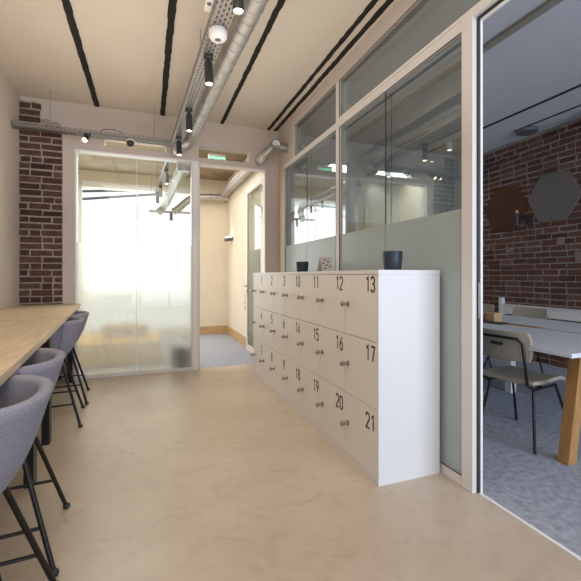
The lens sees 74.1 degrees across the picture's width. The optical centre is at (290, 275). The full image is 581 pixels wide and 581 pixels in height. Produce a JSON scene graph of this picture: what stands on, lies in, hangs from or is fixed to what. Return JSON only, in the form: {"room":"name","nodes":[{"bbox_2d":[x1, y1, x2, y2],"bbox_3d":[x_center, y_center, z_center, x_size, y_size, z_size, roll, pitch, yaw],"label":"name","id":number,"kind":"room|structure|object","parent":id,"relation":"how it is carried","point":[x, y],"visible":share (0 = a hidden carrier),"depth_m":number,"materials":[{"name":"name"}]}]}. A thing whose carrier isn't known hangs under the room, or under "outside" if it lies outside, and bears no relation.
{"room":"common room","nodes":[
{"label":"common room","id":0,"kind":"room"},
{"bbox_2d":[0,70,18,308],"bbox_3d":[-1.793,-0.395,0.781,0.120,3.230,7.710,0,0,-20],"label":"wall","id":1,"kind":"structure","parent":0,"point":[9,98],"depth_m":3.97,"materials":[{"name":"paint"}]},
{"bbox_2d":[19,98,62,380],"bbox_3d":[-2.830,-0.385,4.371,0.427,3.210,0.016,0,0,-20],"label":"brick pier","id":2,"kind":"object","parent":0,"point":[40,153],"visible":0.67,"depth_m":4.37,"materials":[{"name":"brown brick"}]},
{"bbox_2d":[78,169,226,326],"bbox_3d":[-3.090,-0.395,7.627,3.900,3.230,0.150,0,0,-20],"label":"wall","id":3,"kind":"structure","parent":0,"point":[213,214],"depth_m":8.06,"materials":[{"name":"beige paint"}]},
{"bbox_2d":[78,180,190,243],"bbox_3d":[-3.022,-0.280,7.588,2.120,3.000,0.130,0,0,-20],"label":"window","id":4,"kind":"structure","parent":3,"relation":"in","point":[94,184],"depth_m":7.38,"materials":[{"name":"white paint"}]},
{"bbox_2d":[200,325,225,333],"bbox_3d":[-2.844,1.140,7.627,3.160,0.160,0.020,0,0,-20],"label":"baseboard","id":5,"kind":"structure","parent":3,"relation":"attached to","point":[203,329],"depth_m":8.06,"materials":[{"name":"brown wood"}]},
{"bbox_2d":[19,96,461,380],"bbox_3d":[0.088,0.105,5.524,6.700,4.230,0.120,0,0,-20],"label":"wall","id":6,"kind":"structure","parent":0,"point":[249,141],"depth_m":5.36,"materials":[{"name":"paint"}]},
{"bbox_2d":[75,149,192,379],"bbox_3d":[-1.909,-0.130,4.782,1.340,2.700,0.126,0,0,-20],"label":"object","id":7,"kind":"structure","parent":6,"relation":"in","point":[137,298],"depth_m":4.77,"materials":[{"name":"white"}]},
{"bbox_2d":[156,163,189,214],"bbox_3d":[-1.948,-1.369,6.359,0.264,0.368,2.813,0,0,-25],"label":"spiral duct","id":8,"kind":"object","parent":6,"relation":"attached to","point":[181,169],"visible":0.99,"depth_m":5.96,"materials":[{"name":"metal"}]},
{"bbox_2d":[193,161,197,369],"bbox_3d":[-1.224,-0.130,4.973,0.067,2.700,0.003,0,0,-20],"label":"trim","id":9,"kind":"structure","parent":6,"relation":"attached to","point":[195,163],"depth_m":4.97,"materials":[{"name":"white paint"}]},
{"bbox_2d":[199,163,265,369],"bbox_3d":[-0.786,-0.120,5.199,0.905,2.680,0.124,0,0,-20],"label":"trim","id":10,"kind":"structure","parent":6,"relation":"attached to","point":[263,171],"depth_m":5.30,"materials":[{"name":"white metal"}]},
{"bbox_2d":[267,0,377,129],"bbox_3d":[1.010,-2.006,1.750,0.048,0.008,7.580,0,0,-20],"label":"trim","id":11,"kind":"structure","parent":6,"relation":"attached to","point":[372,3],"depth_m":3.50,"materials":[{"name":"black metal"}]},
{"bbox_2d":[352,207,357,221],"bbox_3d":[0.975,0.095,5.807,0.080,2.250,0.025,0,0,-20],"label":"trim","id":12,"kind":"structure","parent":6,"relation":"attached to","point":[354,209],"depth_m":5.80,"materials":[{"name":"white paint"}]},
{"bbox_2d":[347,222,384,232],"bbox_3d":[1.159,-0.665,5.872,0.650,0.270,0.030,0,0,-20],"label":"trim","id":13,"kind":"structure","parent":6,"relation":"attached to","point":[351,226],"depth_m":5.81,"materials":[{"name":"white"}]},
{"bbox_2d":[364,208,367,222],"bbox_3d":[1.153,0.095,5.873,0.050,2.250,0.025,0,0,-20],"label":"trim","id":14,"kind":"structure","parent":6,"relation":"attached to","point":[365,209],"depth_m":5.86,"materials":[{"name":"white paint"}]},
{"bbox_2d":[395,131,428,147],"bbox_3d":[1.783,-2.006,5.698,0.034,0.008,0.750,0,0,-20],"label":"trim","id":15,"kind":"structure","parent":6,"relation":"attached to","point":[426,131],"depth_m":5.68,"materials":[{"name":"black metal"}]},
{"bbox_2d":[347,0,562,142],"bbox_3d":[2.147,-1.995,2.181,0.072,0.030,7.600,0,0,-20],"label":"trim","id":16,"kind":"structure","parent":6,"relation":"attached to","point":[548,4],"depth_m":3.64,"materials":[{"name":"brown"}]},
{"bbox_2d":[428,84,580,152],"bbox_3d":[3.563,-2.006,2.705,0.044,0.008,7.600,0,0,-20],"label":"trim","id":17,"kind":"structure","parent":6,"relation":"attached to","point":[577,86],"depth_m":4.67,"materials":[{"name":"black metal"}]},
{"bbox_2d":[227,158,261,336],"bbox_3d":[-0.771,-0.395,6.837,0.140,3.230,2.940,0,0,-20],"label":"wall","id":18,"kind":"structure","parent":0,"point":[236,203],"depth_m":7.09,"materials":[{"name":"beige paint"}]},
{"bbox_2d":[78,153,239,170],"bbox_3d":[-2.285,-1.935,6.362,3.030,0.110,0.120,0,0,-20],"label":"trim","id":19,"kind":"structure","parent":18,"relation":"attached to","point":[79,154],"depth_m":6.24,"materials":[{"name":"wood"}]},
{"bbox_2d":[171,194,227,214],"bbox_3d":[-1.839,-1.442,7.796,1.127,0.496,0.140,0,0,-20],"label":"spiral duct","id":20,"kind":"object","parent":18,"relation":"attached to","point":[185,202],"visible":0.77,"depth_m":7.75,"materials":[{"name":"metal"}]},
{"bbox_2d":[224,236,232,241],"bbox_3d":[-1.239,-0.727,7.699,0.140,0.093,0.200,0,0,-20],"label":"wall lamp","id":21,"kind":"object","parent":18,"relation":"attached to","point":[227,238],"visible":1,"depth_m":7.62,"materials":[{"name":"grey plastic"}]},
{"bbox_2d":[226,325,245,346],"bbox_3d":[-1.006,1.140,7.241,0.020,0.160,1.980,0,0,-20],"label":"baseboard","id":22,"kind":"structure","parent":18,"relation":"attached to","point":[240,338],"depth_m":7.24,"materials":[{"name":"brown wood"}]},
{"bbox_2d":[221,171,251,196],"bbox_3d":[-0.890,-1.670,6.639,0.157,0.157,2.590,0,0,-20],"label":"spiral duct","id":23,"kind":"object","parent":18,"relation":"attached to","point":[240,176],"visible":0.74,"depth_m":6.75,"materials":[{"name":"metal"}]},
{"bbox_2d":[243,175,261,352],"bbox_3d":[-0.574,-0.105,5.852,0.104,2.630,0.945,0,0,-20],"label":"door","id":24,"kind":"structure","parent":18,"relation":"in","point":[254,257],"depth_m":6.08,"materials":[{"name":"white"}]},
{"bbox_2d":[291,201,323,221],"bbox_3d":[0.070,-1.038,6.654,1.080,0.648,0.103,0,0,-20],"label":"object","id":25,"kind":"structure","parent":18,"relation":"attached to","point":[315,203],"depth_m":6.70,"materials":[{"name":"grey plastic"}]},
{"bbox_2d":[0,333,580,580],"bbox_3d":[0.415,1.260,3.272,7.450,0.080,10.850,0,0,-20],"label":"floor","id":26,"kind":"structure","parent":0,"point":[204,474],"depth_m":2.12,"materials":[{"name":"beige concrete"}]},
{"bbox_2d":[0,329,51,488],"bbox_3d":[-1.344,0.775,1.166,0.982,0.890,2.330,0,0,-20],"label":"bar table","id":27,"kind":"object","parent":26,"relation":"on","point":[16,347],"visible":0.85,"depth_m":1.90,"materials":[{"name":"brown wood"}]},
{"bbox_2d":[0,375,59,580],"bbox_3d":[-1.033,0.792,1.164,0.540,0.855,0.540,0,0,-25],"label":"bar stool","id":28,"kind":"object","parent":26,"relation":"on","point":[24,399],"visible":1,"depth_m":1.19,"materials":[{"name":"grey fabric"}]},
{"bbox_2d":[0,319,63,445],"bbox_3d":[-1.955,0.775,2.542,0.792,0.890,0.585,0,0,-20],"label":"bar table","id":29,"kind":"object","parent":26,"relation":"on","point":[54,324],"visible":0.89,"depth_m":2.76,"materials":[{"name":"brown wood"}]},
{"bbox_2d":[0,348,69,576],"bbox_3d":[-1.296,0.792,1.685,0.540,0.855,0.540,0,0,-25],"label":"bar stool","id":30,"kind":"object","parent":26,"relation":"on","point":[44,362],"visible":0.38,"depth_m":1.63,"materials":[{"name":"grey fabric"}]},
{"bbox_2d":[0,304,80,382],"bbox_3d":[-2.386,0.775,3.634,0.741,0.890,1.663,0,0,-20],"label":"bar table","id":31,"kind":"object","parent":26,"relation":"on","point":[50,311],"visible":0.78,"depth_m":3.53,"materials":[{"name":"brown wood"}]},
{"bbox_2d":[39,316,84,427],"bbox_3d":[-2.024,0.792,3.207,0.540,0.855,0.540,0,0,-26],"label":"bar stool","id":32,"kind":"object","parent":26,"relation":"on","point":[64,339],"visible":0.44,"depth_m":3.12,"materials":[{"name":"grey fabric"}]},
{"bbox_2d":[54,311,89,404],"bbox_3d":[-2.265,0.792,3.757,0.540,0.855,0.540,0,0,-26],"label":"bar stool","id":33,"kind":"object","parent":26,"relation":"on","point":[84,314],"visible":0.16,"depth_m":3.74,"materials":[{"name":"grey fabric"}]},
{"bbox_2d":[250,275,285,400],"bbox_3d":[-0.079,0.606,4.369,0.495,1.228,1.210,0,0,-20],"label":"cabinet","id":34,"kind":"object","parent":26,"relation":"on","point":[269,307],"visible":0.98,"depth_m":4.19,"materials":[{"name":"white laminate"}]},
{"bbox_2d":[281,274,439,485],"bbox_3d":[0.411,0.606,3.046,0.495,1.228,1.608,0,0,-20],"label":"cabinet","id":35,"kind":"object","parent":26,"relation":"on","point":[363,350],"visible":1,"depth_m":2.36,"materials":[{"name":"white laminate"}]},
{"bbox_2d":[253,270,439,274],"bbox_3d":[0.226,-0.021,3.624,0.444,0.025,2.824,0,0,-20],"label":"countertop","id":36,"kind":"structure","parent":35,"relation":"on","point":[350,271],"depth_m":2.42,"materials":[{"name":"white laminate"}]},
{"bbox_2d":[296,261,308,271],"bbox_3d":[0.122,-0.088,3.991,0.130,0.110,0.130,0,0,-20],"label":"plant pot","id":37,"kind":"object","parent":36,"relation":"on","point":[302,266],"visible":0.8,"depth_m":3.94,"materials":[{"name":"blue ceramic"}]},
{"bbox_2d":[317,257,332,270],"bbox_3d":[0.311,-0.101,3.466,0.110,0.135,0.126,0,0,-20],"label":"folded card","id":38,"kind":"object","parent":36,"relation":"on","point":[325,263],"visible":0.97,"depth_m":3.44,"materials":[{"name":"beige paper"}]},
{"bbox_2d":[383,251,402,269],"bbox_3d":[0.667,-0.096,2.518,0.128,0.125,0.128,0,0,-20],"label":"plant pot","id":39,"kind":"object","parent":36,"relation":"on","point":[392,260],"visible":0.84,"depth_m":2.47,"materials":[{"name":"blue ceramic"}]},
{"bbox_2d":[483,303,494,366],"bbox_3d":[2.409,0.807,5.263,0.651,0.834,0.449,0,0,-16],"label":"chair","id":40,"kind":"object","parent":26,"relation":"on","point":[486,307],"visible":0.12,"depth_m":5.21,"materials":[{"name":"beige fabric"}]},
{"bbox_2d":[499,297,504,314],"bbox_3d":[3.255,0.780,5.931,0.062,0.880,0.055,0,0,-20],"label":"upright","id":41,"kind":"object","parent":26,"relation":"on","point":[501,299],"visible":0.36,"depth_m":5.91,"materials":[{"name":"white plastic"}]},
{"bbox_2d":[483,307,547,372],"bbox_3d":[2.654,0.807,4.544,0.651,0.834,0.449,0,0,-22],"label":"chair","id":42,"kind":"object","parent":26,"relation":"on","point":[539,313],"visible":0.32,"depth_m":4.62,"materials":[{"name":"beige fabric"}]},
{"bbox_2d":[483,328,564,454],"bbox_3d":[1.740,0.807,2.914,0.651,0.834,0.449,0,0,-29],"label":"chair","id":43,"kind":"object","parent":26,"relation":"on","point":[501,344],"visible":0.8,"depth_m":2.76,"materials":[{"name":"beige fabric"}]},
{"bbox_2d":[483,314,580,465],"bbox_3d":[1.984,0.849,4.045,1.670,0.743,2.990,0,0,-20],"label":"meeting table","id":44,"kind":"object","parent":26,"relation":"on","point":[553,337],"visible":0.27,"depth_m":2.56,"materials":[{"name":"white laminate"}]},
{"bbox_2d":[486,312,501,321],"bbox_3d":[2.123,0.432,4.017,0.110,0.088,0.100,0,0,-20],"label":"cardboard box","id":45,"kind":"object","parent":44,"relation":"on","point":[492,316],"visible":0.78,"depth_m":3.98,"materials":[{"name":"beige cardboard"}]},
{"bbox_2d":[483,320,508,323],"bbox_3d":[2.033,0.470,3.898,0.120,0.011,0.300,0,0,-20],"label":"tray","id":46,"kind":"object","parent":44,"relation":"on","point":[485,321],"visible":0.76,"depth_m":3.82,"materials":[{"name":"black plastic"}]},
{"bbox_2d":[0,0,580,180],"bbox_3d":[0.479,-2.060,3.243,7.550,0.140,10.750,0,0,-20],"label":"ceiling","id":47,"kind":"structure","parent":0,"point":[123,41],"depth_m":3.70,"materials":[{"name":"paint"}]},
{"bbox_2d":[61,0,99,106],"bbox_3d":[-0.978,-2.006,1.014,0.063,0.008,7.580,0,0,-20],"label":"trim","id":48,"kind":"structure","parent":47,"relation":"attached to","point":[67,6],"depth_m":3.37,"materials":[{"name":"black metal"}]},
{"bbox_2d":[10,106,170,145],"bbox_3d":[-2.193,-1.789,4.349,1.605,0.440,0.105,0,0,-20],"label":"cable tray","id":49,"kind":"object","parent":47,"relation":"hanging from","point":[140,139],"visible":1,"depth_m":4.30,"materials":[{"name":"grey metal"}]},
{"bbox_2d":[81,133,90,142],"bbox_3d":[-2.258,-1.514,4.256,0.066,0.112,0.120,0,0,3],"label":"spotlight","id":50,"kind":"object","parent":49,"relation":"attached to","point":[85,139],"visible":1,"depth_m":4.23,"materials":[{"name":"black plastic"}]},
{"bbox_2d":[126,139,134,146],"bbox_3d":[-1.852,-1.527,4.457,0.104,0.086,0.118,0,0,-20],"label":"spotlight","id":51,"kind":"object","parent":49,"relation":"attached to","point":[130,142],"visible":1,"depth_m":4.42,"materials":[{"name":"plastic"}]},
{"bbox_2d":[155,162,170,193],"bbox_3d":[-2.042,-1.774,6.143,0.065,0.470,2.463,0,0,-23],"label":"cable tray","id":52,"kind":"object","parent":47,"relation":"hanging from","point":[167,164],"visible":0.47,"depth_m":6.04,"materials":[{"name":"grey metal"}]},
{"bbox_2d":[156,193,158,204],"bbox_3d":[-2.481,-1.432,7.182,0.068,0.211,0.072,0,0,-20],"label":"spotlight","id":53,"kind":"object","parent":52,"relation":"attached to","point":[157,194],"visible":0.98,"depth_m":7.15,"materials":[{"name":"black plastic"}]},
{"bbox_2d":[158,185,162,197],"bbox_3d":[-2.226,-1.432,6.594,0.068,0.211,0.072,0,0,-20],"label":"spotlight","id":54,"kind":"object","parent":52,"relation":"attached to","point":[159,186],"visible":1,"depth_m":6.57,"materials":[{"name":"black plastic"}]},
{"bbox_2d":[164,169,168,183],"bbox_3d":[-1.801,-1.432,5.589,0.068,0.211,0.072,0,0,-20],"label":"spotlight","id":55,"kind":"object","parent":52,"relation":"attached to","point":[166,175],"visible":1,"depth_m":5.57,"materials":[{"name":"black plastic"}]},
{"bbox_2d":[160,0,176,115],"bbox_3d":[-0.288,-2.006,1.269,0.063,0.008,7.580,0,0,-20],"label":"trim","id":56,"kind":"structure","parent":47,"relation":"attached to","point":[171,13],"depth_m":3.41,"materials":[{"name":"black metal"}]},
{"bbox_2d":[149,171,190,220],"bbox_3d":[-2.288,-1.524,7.449,0.840,0.929,0.060,0,0,-20],"label":"rail","id":57,"kind":"object","parent":47,"relation":"hanging from","point":[151,210],"visible":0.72,"depth_m":7.39,"materials":[{"name":"metal"}]},
{"bbox_2d":[171,0,233,143],"bbox_3d":[-0.610,-1.789,2.803,0.120,0.440,3.884,0,0,-23],"label":"cable tray","id":58,"kind":"object","parent":47,"relation":"hanging from","point":[223,15],"visible":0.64,"depth_m":2.88,"materials":[{"name":"grey metal"}]},
{"bbox_2d":[176,136,181,155],"bbox_3d":[-1.264,-1.464,4.359,0.067,0.211,0.072,0,0,-20],"label":"spotlight","id":59,"kind":"object","parent":58,"relation":"attached to","point":[179,138],"visible":1,"depth_m":4.34,"materials":[{"name":"black plastic"}]},
{"bbox_2d":[185,108,192,131],"bbox_3d":[-0.958,-1.465,3.633,0.067,0.211,0.067,0,0,-20],"label":"spotlight","id":60,"kind":"object","parent":58,"relation":"attached to","point":[189,128],"visible":1,"depth_m":3.61,"materials":[{"name":"black plastic"}]},
{"bbox_2d":[204,53,212,86],"bbox_3d":[-0.585,-1.464,2.745,0.067,0.211,0.072,0,0,-20],"label":"spotlight","id":61,"kind":"object","parent":58,"relation":"attached to","point":[208,58],"visible":1,"depth_m":2.72,"materials":[{"name":"black plastic"}]},
{"bbox_2d":[209,25,226,43],"bbox_3d":[-0.464,-1.536,2.462,0.116,0.068,0.116,0,0,-20],"label":"smoke detector","id":62,"kind":"object","parent":58,"relation":"attached to","point":[217,33],"visible":1,"depth_m":2.43,"materials":[{"name":"white plastic"}]},
{"bbox_2d":[232,0,243,15],"bbox_3d":[-0.274,-1.470,1.999,0.066,0.201,0.066,0,0,-20],"label":"spotlight","id":63,"kind":"object","parent":58,"relation":"attached to","point":[237,5],"visible":1,"depth_m":1.98,"materials":[{"name":"black plastic"}]},
{"bbox_2d":[204,0,217,12],"bbox_3d":[-0.403,-1.819,2.218,0.135,0.381,0.400,0,0,-20],"label":"junction box","id":64,"kind":"object","parent":47,"relation":"attached to","point":[208,4],"visible":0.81,"depth_m":2.33,"materials":[{"name":"white plastic"}]},
{"bbox_2d":[208,151,225,159],"bbox_3d":[-1.022,-1.790,5.355,0.240,0.440,0.046,0,0,-20],"label":"exit sign","id":65,"kind":"object","parent":47,"relation":"hanging from","point":[210,156],"visible":0.56,"depth_m":5.34,"materials":[{"name":"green plastic"}]},
{"bbox_2d":[172,0,268,156],"bbox_3d":[-0.494,-1.754,3.015,0.278,0.509,4.206,0,0,-25],"label":"spiral duct","id":66,"kind":"object","parent":47,"relation":"hanging from","point":[241,27],"visible":0.88,"depth_m":3.00,"materials":[{"name":"metal"}]},
{"bbox_2d":[220,0,285,123],"bbox_3d":[0.410,-2.006,1.527,0.053,0.008,7.580,0,0,-20],"label":"trim","id":67,"kind":"structure","parent":47,"relation":"attached to","point":[280,3],"depth_m":3.46,"materials":[{"name":"black metal"}]},
{"bbox_2d":[378,165,383,174],"bbox_3d":[1.355,-1.764,5.758,0.090,0.489,0.090,0,0,-20],"label":"spotlight","id":68,"kind":"object","parent":47,"relation":"in","point":[380,167],"visible":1,"depth_m":5.72,"materials":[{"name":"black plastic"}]},
{"bbox_2d":[446,141,452,150],"bbox_3d":[2.401,-1.950,5.815,0.090,0.120,0.090,0,0,-20],"label":"spotlight","id":69,"kind":"object","parent":47,"relation":"in","point":[449,145],"visible":1,"depth_m":5.78,"materials":[{"name":"white plastic"}]},
{"bbox_2d":[516,126,538,135],"bbox_3d":[3.247,-1.976,5.286,0.270,0.068,0.270,0,0,-20],"label":"ceiling speaker","id":70,"kind":"object","parent":47,"relation":"attached to","point":[530,130],"visible":1,"depth_m":5.22,"materials":[{"name":"grey plastic"}]},
{"bbox_2d":[519,131,535,135],"bbox_3d":[3.247,-1.946,5.286,0.200,0.008,0.200,0,0,-20],"label":"grille","id":71,"kind":"object","parent":70,"relation":"attached to","point":[521,133],"depth_m":5.27,"materials":[{"name":"grey plastic"}]},
{"bbox_2d":[513,104,580,131],"bbox_3d":[4.231,-2.006,2.339,0.034,0.008,6.450,0,0,-20],"label":"trim","id":72,"kind":"structure","parent":47,"relation":"attached to","point":[580,104],"depth_m":4.85,"materials":[{"name":"black metal"}]},
{"bbox_2d":[291,199,291,244],"bbox_3d":[-0.808,-0.480,9.991,1.780,3.400,0.100,0,0,-20],"label":"wall","id":73,"kind":"structure","parent":0,"point":[291,199],"depth_m":10.25,"materials":[{"name":"white paint"}]},
{"bbox_2d":[279,0,429,271],"bbox_3d":[1.170,-0.395,1.878,0.082,3.230,7.710,0,0,-20],"label":"wall","id":74,"kind":"structure","parent":0,"point":[286,133],"depth_m":3.62,"materials":[{"name":"paint"}]},
{"bbox_2d":[255,139,287,165],"bbox_3d":[-0.248,-1.618,5.099,0.345,0.236,0.427,0,0,-20],"label":"duct tee","id":75,"kind":"object","parent":74,"relation":"attached to","point":[275,145],"visible":1,"depth_m":4.95,"materials":[{"name":"metal"}]},
{"bbox_2d":[255,143,274,165],"bbox_3d":[-0.324,-1.602,5.087,0.194,0.204,0.395,0,0,-20],"label":"duct","id":76,"kind":"object","parent":75,"relation":"attached to","point":[266,153],"depth_m":4.95,"materials":[{"name":"metal"}]},
{"bbox_2d":[285,130,335,271],"bbox_3d":[0.215,-0.125,4.446,0.075,2.580,1.490,0,0,-20],"label":"window","id":77,"kind":"structure","parent":74,"relation":"in","point":[311,251],"depth_m":4.36,"materials":[{"name":"grey glass"}]},
{"bbox_2d":[295,84,335,155],"bbox_3d":[0.280,-1.670,4.268,0.074,0.380,1.110,0,0,-20],"label":"window","id":78,"kind":"structure","parent":74,"relation":"in","point":[335,84],"depth_m":3.85,"materials":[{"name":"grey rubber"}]},
{"bbox_2d":[274,0,393,130],"bbox_3d":[1.104,-2.006,1.784,0.053,0.008,7.580,0,0,-20],"label":"trim","id":79,"kind":"structure","parent":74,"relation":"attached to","point":[379,12],"depth_m":3.51,"materials":[{"name":"black metal"}]},
{"bbox_2d":[284,21,461,485],"bbox_3d":[0.492,-0.320,3.709,0.082,3.080,3.125,0,0,-20],"label":"trim","id":80,"kind":"structure","parent":74,"relation":"attached to","point":[457,29],"depth_m":3.68,"materials":[{"name":"white metal"}]},
{"bbox_2d":[339,0,444,116],"bbox_3d":[1.032,-1.670,2.237,0.074,0.380,3.080,0,0,-20],"label":"window","id":81,"kind":"structure","parent":74,"relation":"in","point":[417,0],"depth_m":3.21,"materials":[{"name":"clear glass"}]},
{"bbox_2d":[339,32,461,475],"bbox_3d":[0.764,-0.125,2.962,0.075,2.580,1.535,0,0,-20],"label":"glass partition","id":82,"kind":"structure","parent":74,"relation":"in","point":[432,242],"depth_m":2.40,"materials":[{"name":"grey glass"}]},
{"bbox_2d":[338,0,509,493],"bbox_3d":[1.501,-0.140,0.972,0.090,2.720,5.780,0,0,-20],"label":"trim","id":83,"kind":"structure","parent":74,"relation":"attached to","point":[472,20],"depth_m":2.16,"materials":[{"name":"white metal"}]},
{"bbox_2d":[479,493,580,560],"bbox_3d":[1.175,1.259,1.853,0.020,0.082,7.660,0,0,-20],"label":"trim","id":84,"kind":"structure","parent":74,"relation":"attached to","point":[482,494],"depth_m":1.85,"materials":[{"name":"white paint"}]},
{"bbox_2d":[483,117,580,368],"bbox_3d":[4.447,-0.392,3.091,0.212,3.236,7.710,0,0,-20],"label":"wall","id":85,"kind":"structure","parent":0,"point":[537,271],"depth_m":5.47,"materials":[{"name":"brick"}]},
{"bbox_2d":[484,186,527,230],"bbox_3d":[3.285,-1.020,5.897,0.025,0.654,0.748,0,0,-20],"label":"acoustic panel","id":86,"kind":"object","parent":85,"relation":"attached to","point":[500,210],"visible":1,"depth_m":5.87,"materials":[{"name":"orange fabric"}]},
{"bbox_2d":[514,210,531,226],"bbox_3d":[3.353,-0.833,5.557,0.220,0.245,0.073,0,0,26],"label":"lamp","id":87,"kind":"object","parent":85,"relation":"attached to","point":[528,218],"visible":1,"depth_m":5.55,"materials":[{"name":"black metal"}]},
{"bbox_2d":[502,304,580,321],"bbox_3d":[3.940,0.507,4.071,0.067,0.145,3.900,0,0,-20],"label":"cable trunking","id":88,"kind":"object","parent":85,"relation":"attached to","point":[553,313],"depth_m":5.10,"materials":[{"name":"white plastic"}]},
{"bbox_2d":[527,170,580,221],"bbox_3d":[3.545,-1.060,5.194,0.025,0.654,0.748,0,0,-20],"label":"acoustic panel","id":89,"kind":"object","parent":85,"relation":"attached to","point":[554,196],"visible":1,"depth_m":5.17,"materials":[{"name":"grey fabric"}]},
{"bbox_2d":[557,237,564,244],"bbox_3d":[3.589,-0.460,5.114,0.013,0.100,0.100,0,0,-20],"label":"wall plate","id":90,"kind":"object","parent":85,"relation":"attached to","point":[560,240],"visible":1,"depth_m":5.11,"materials":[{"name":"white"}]},
{"bbox_2d":[575,251,580,261],"bbox_3d":[3.675,-0.240,4.879,0.013,0.130,0.130,0,0,-20],"label":"wall plate","id":91,"kind":"object","parent":85,"relation":"attached to","point":[577,254],"visible":1,"depth_m":4.90,"materials":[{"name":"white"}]},
{"label":"outside","id":92,"kind":"structure","parent":0,"visible":0},
{"bbox_2d":[82,190,127,192],"bbox_3d":[-4.235,-1.880,8.562,1.818,0.260,0.060,0,0,-27],"label":"trim","id":93,"kind":"structure","parent":92,"point":[83,191],"depth_m":8.55,"materials":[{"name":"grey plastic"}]},
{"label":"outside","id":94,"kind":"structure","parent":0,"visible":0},
{"bbox_2d":[82,193,156,199],"bbox_3d":[-4.048,-1.755,8.632,2.218,0.409,0.060,0,0,-26],"label":"trim","id":95,"kind":"structure","parent":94,"point":[148,194],"depth_m":8.69,"materials":[{"name":"black metal"}]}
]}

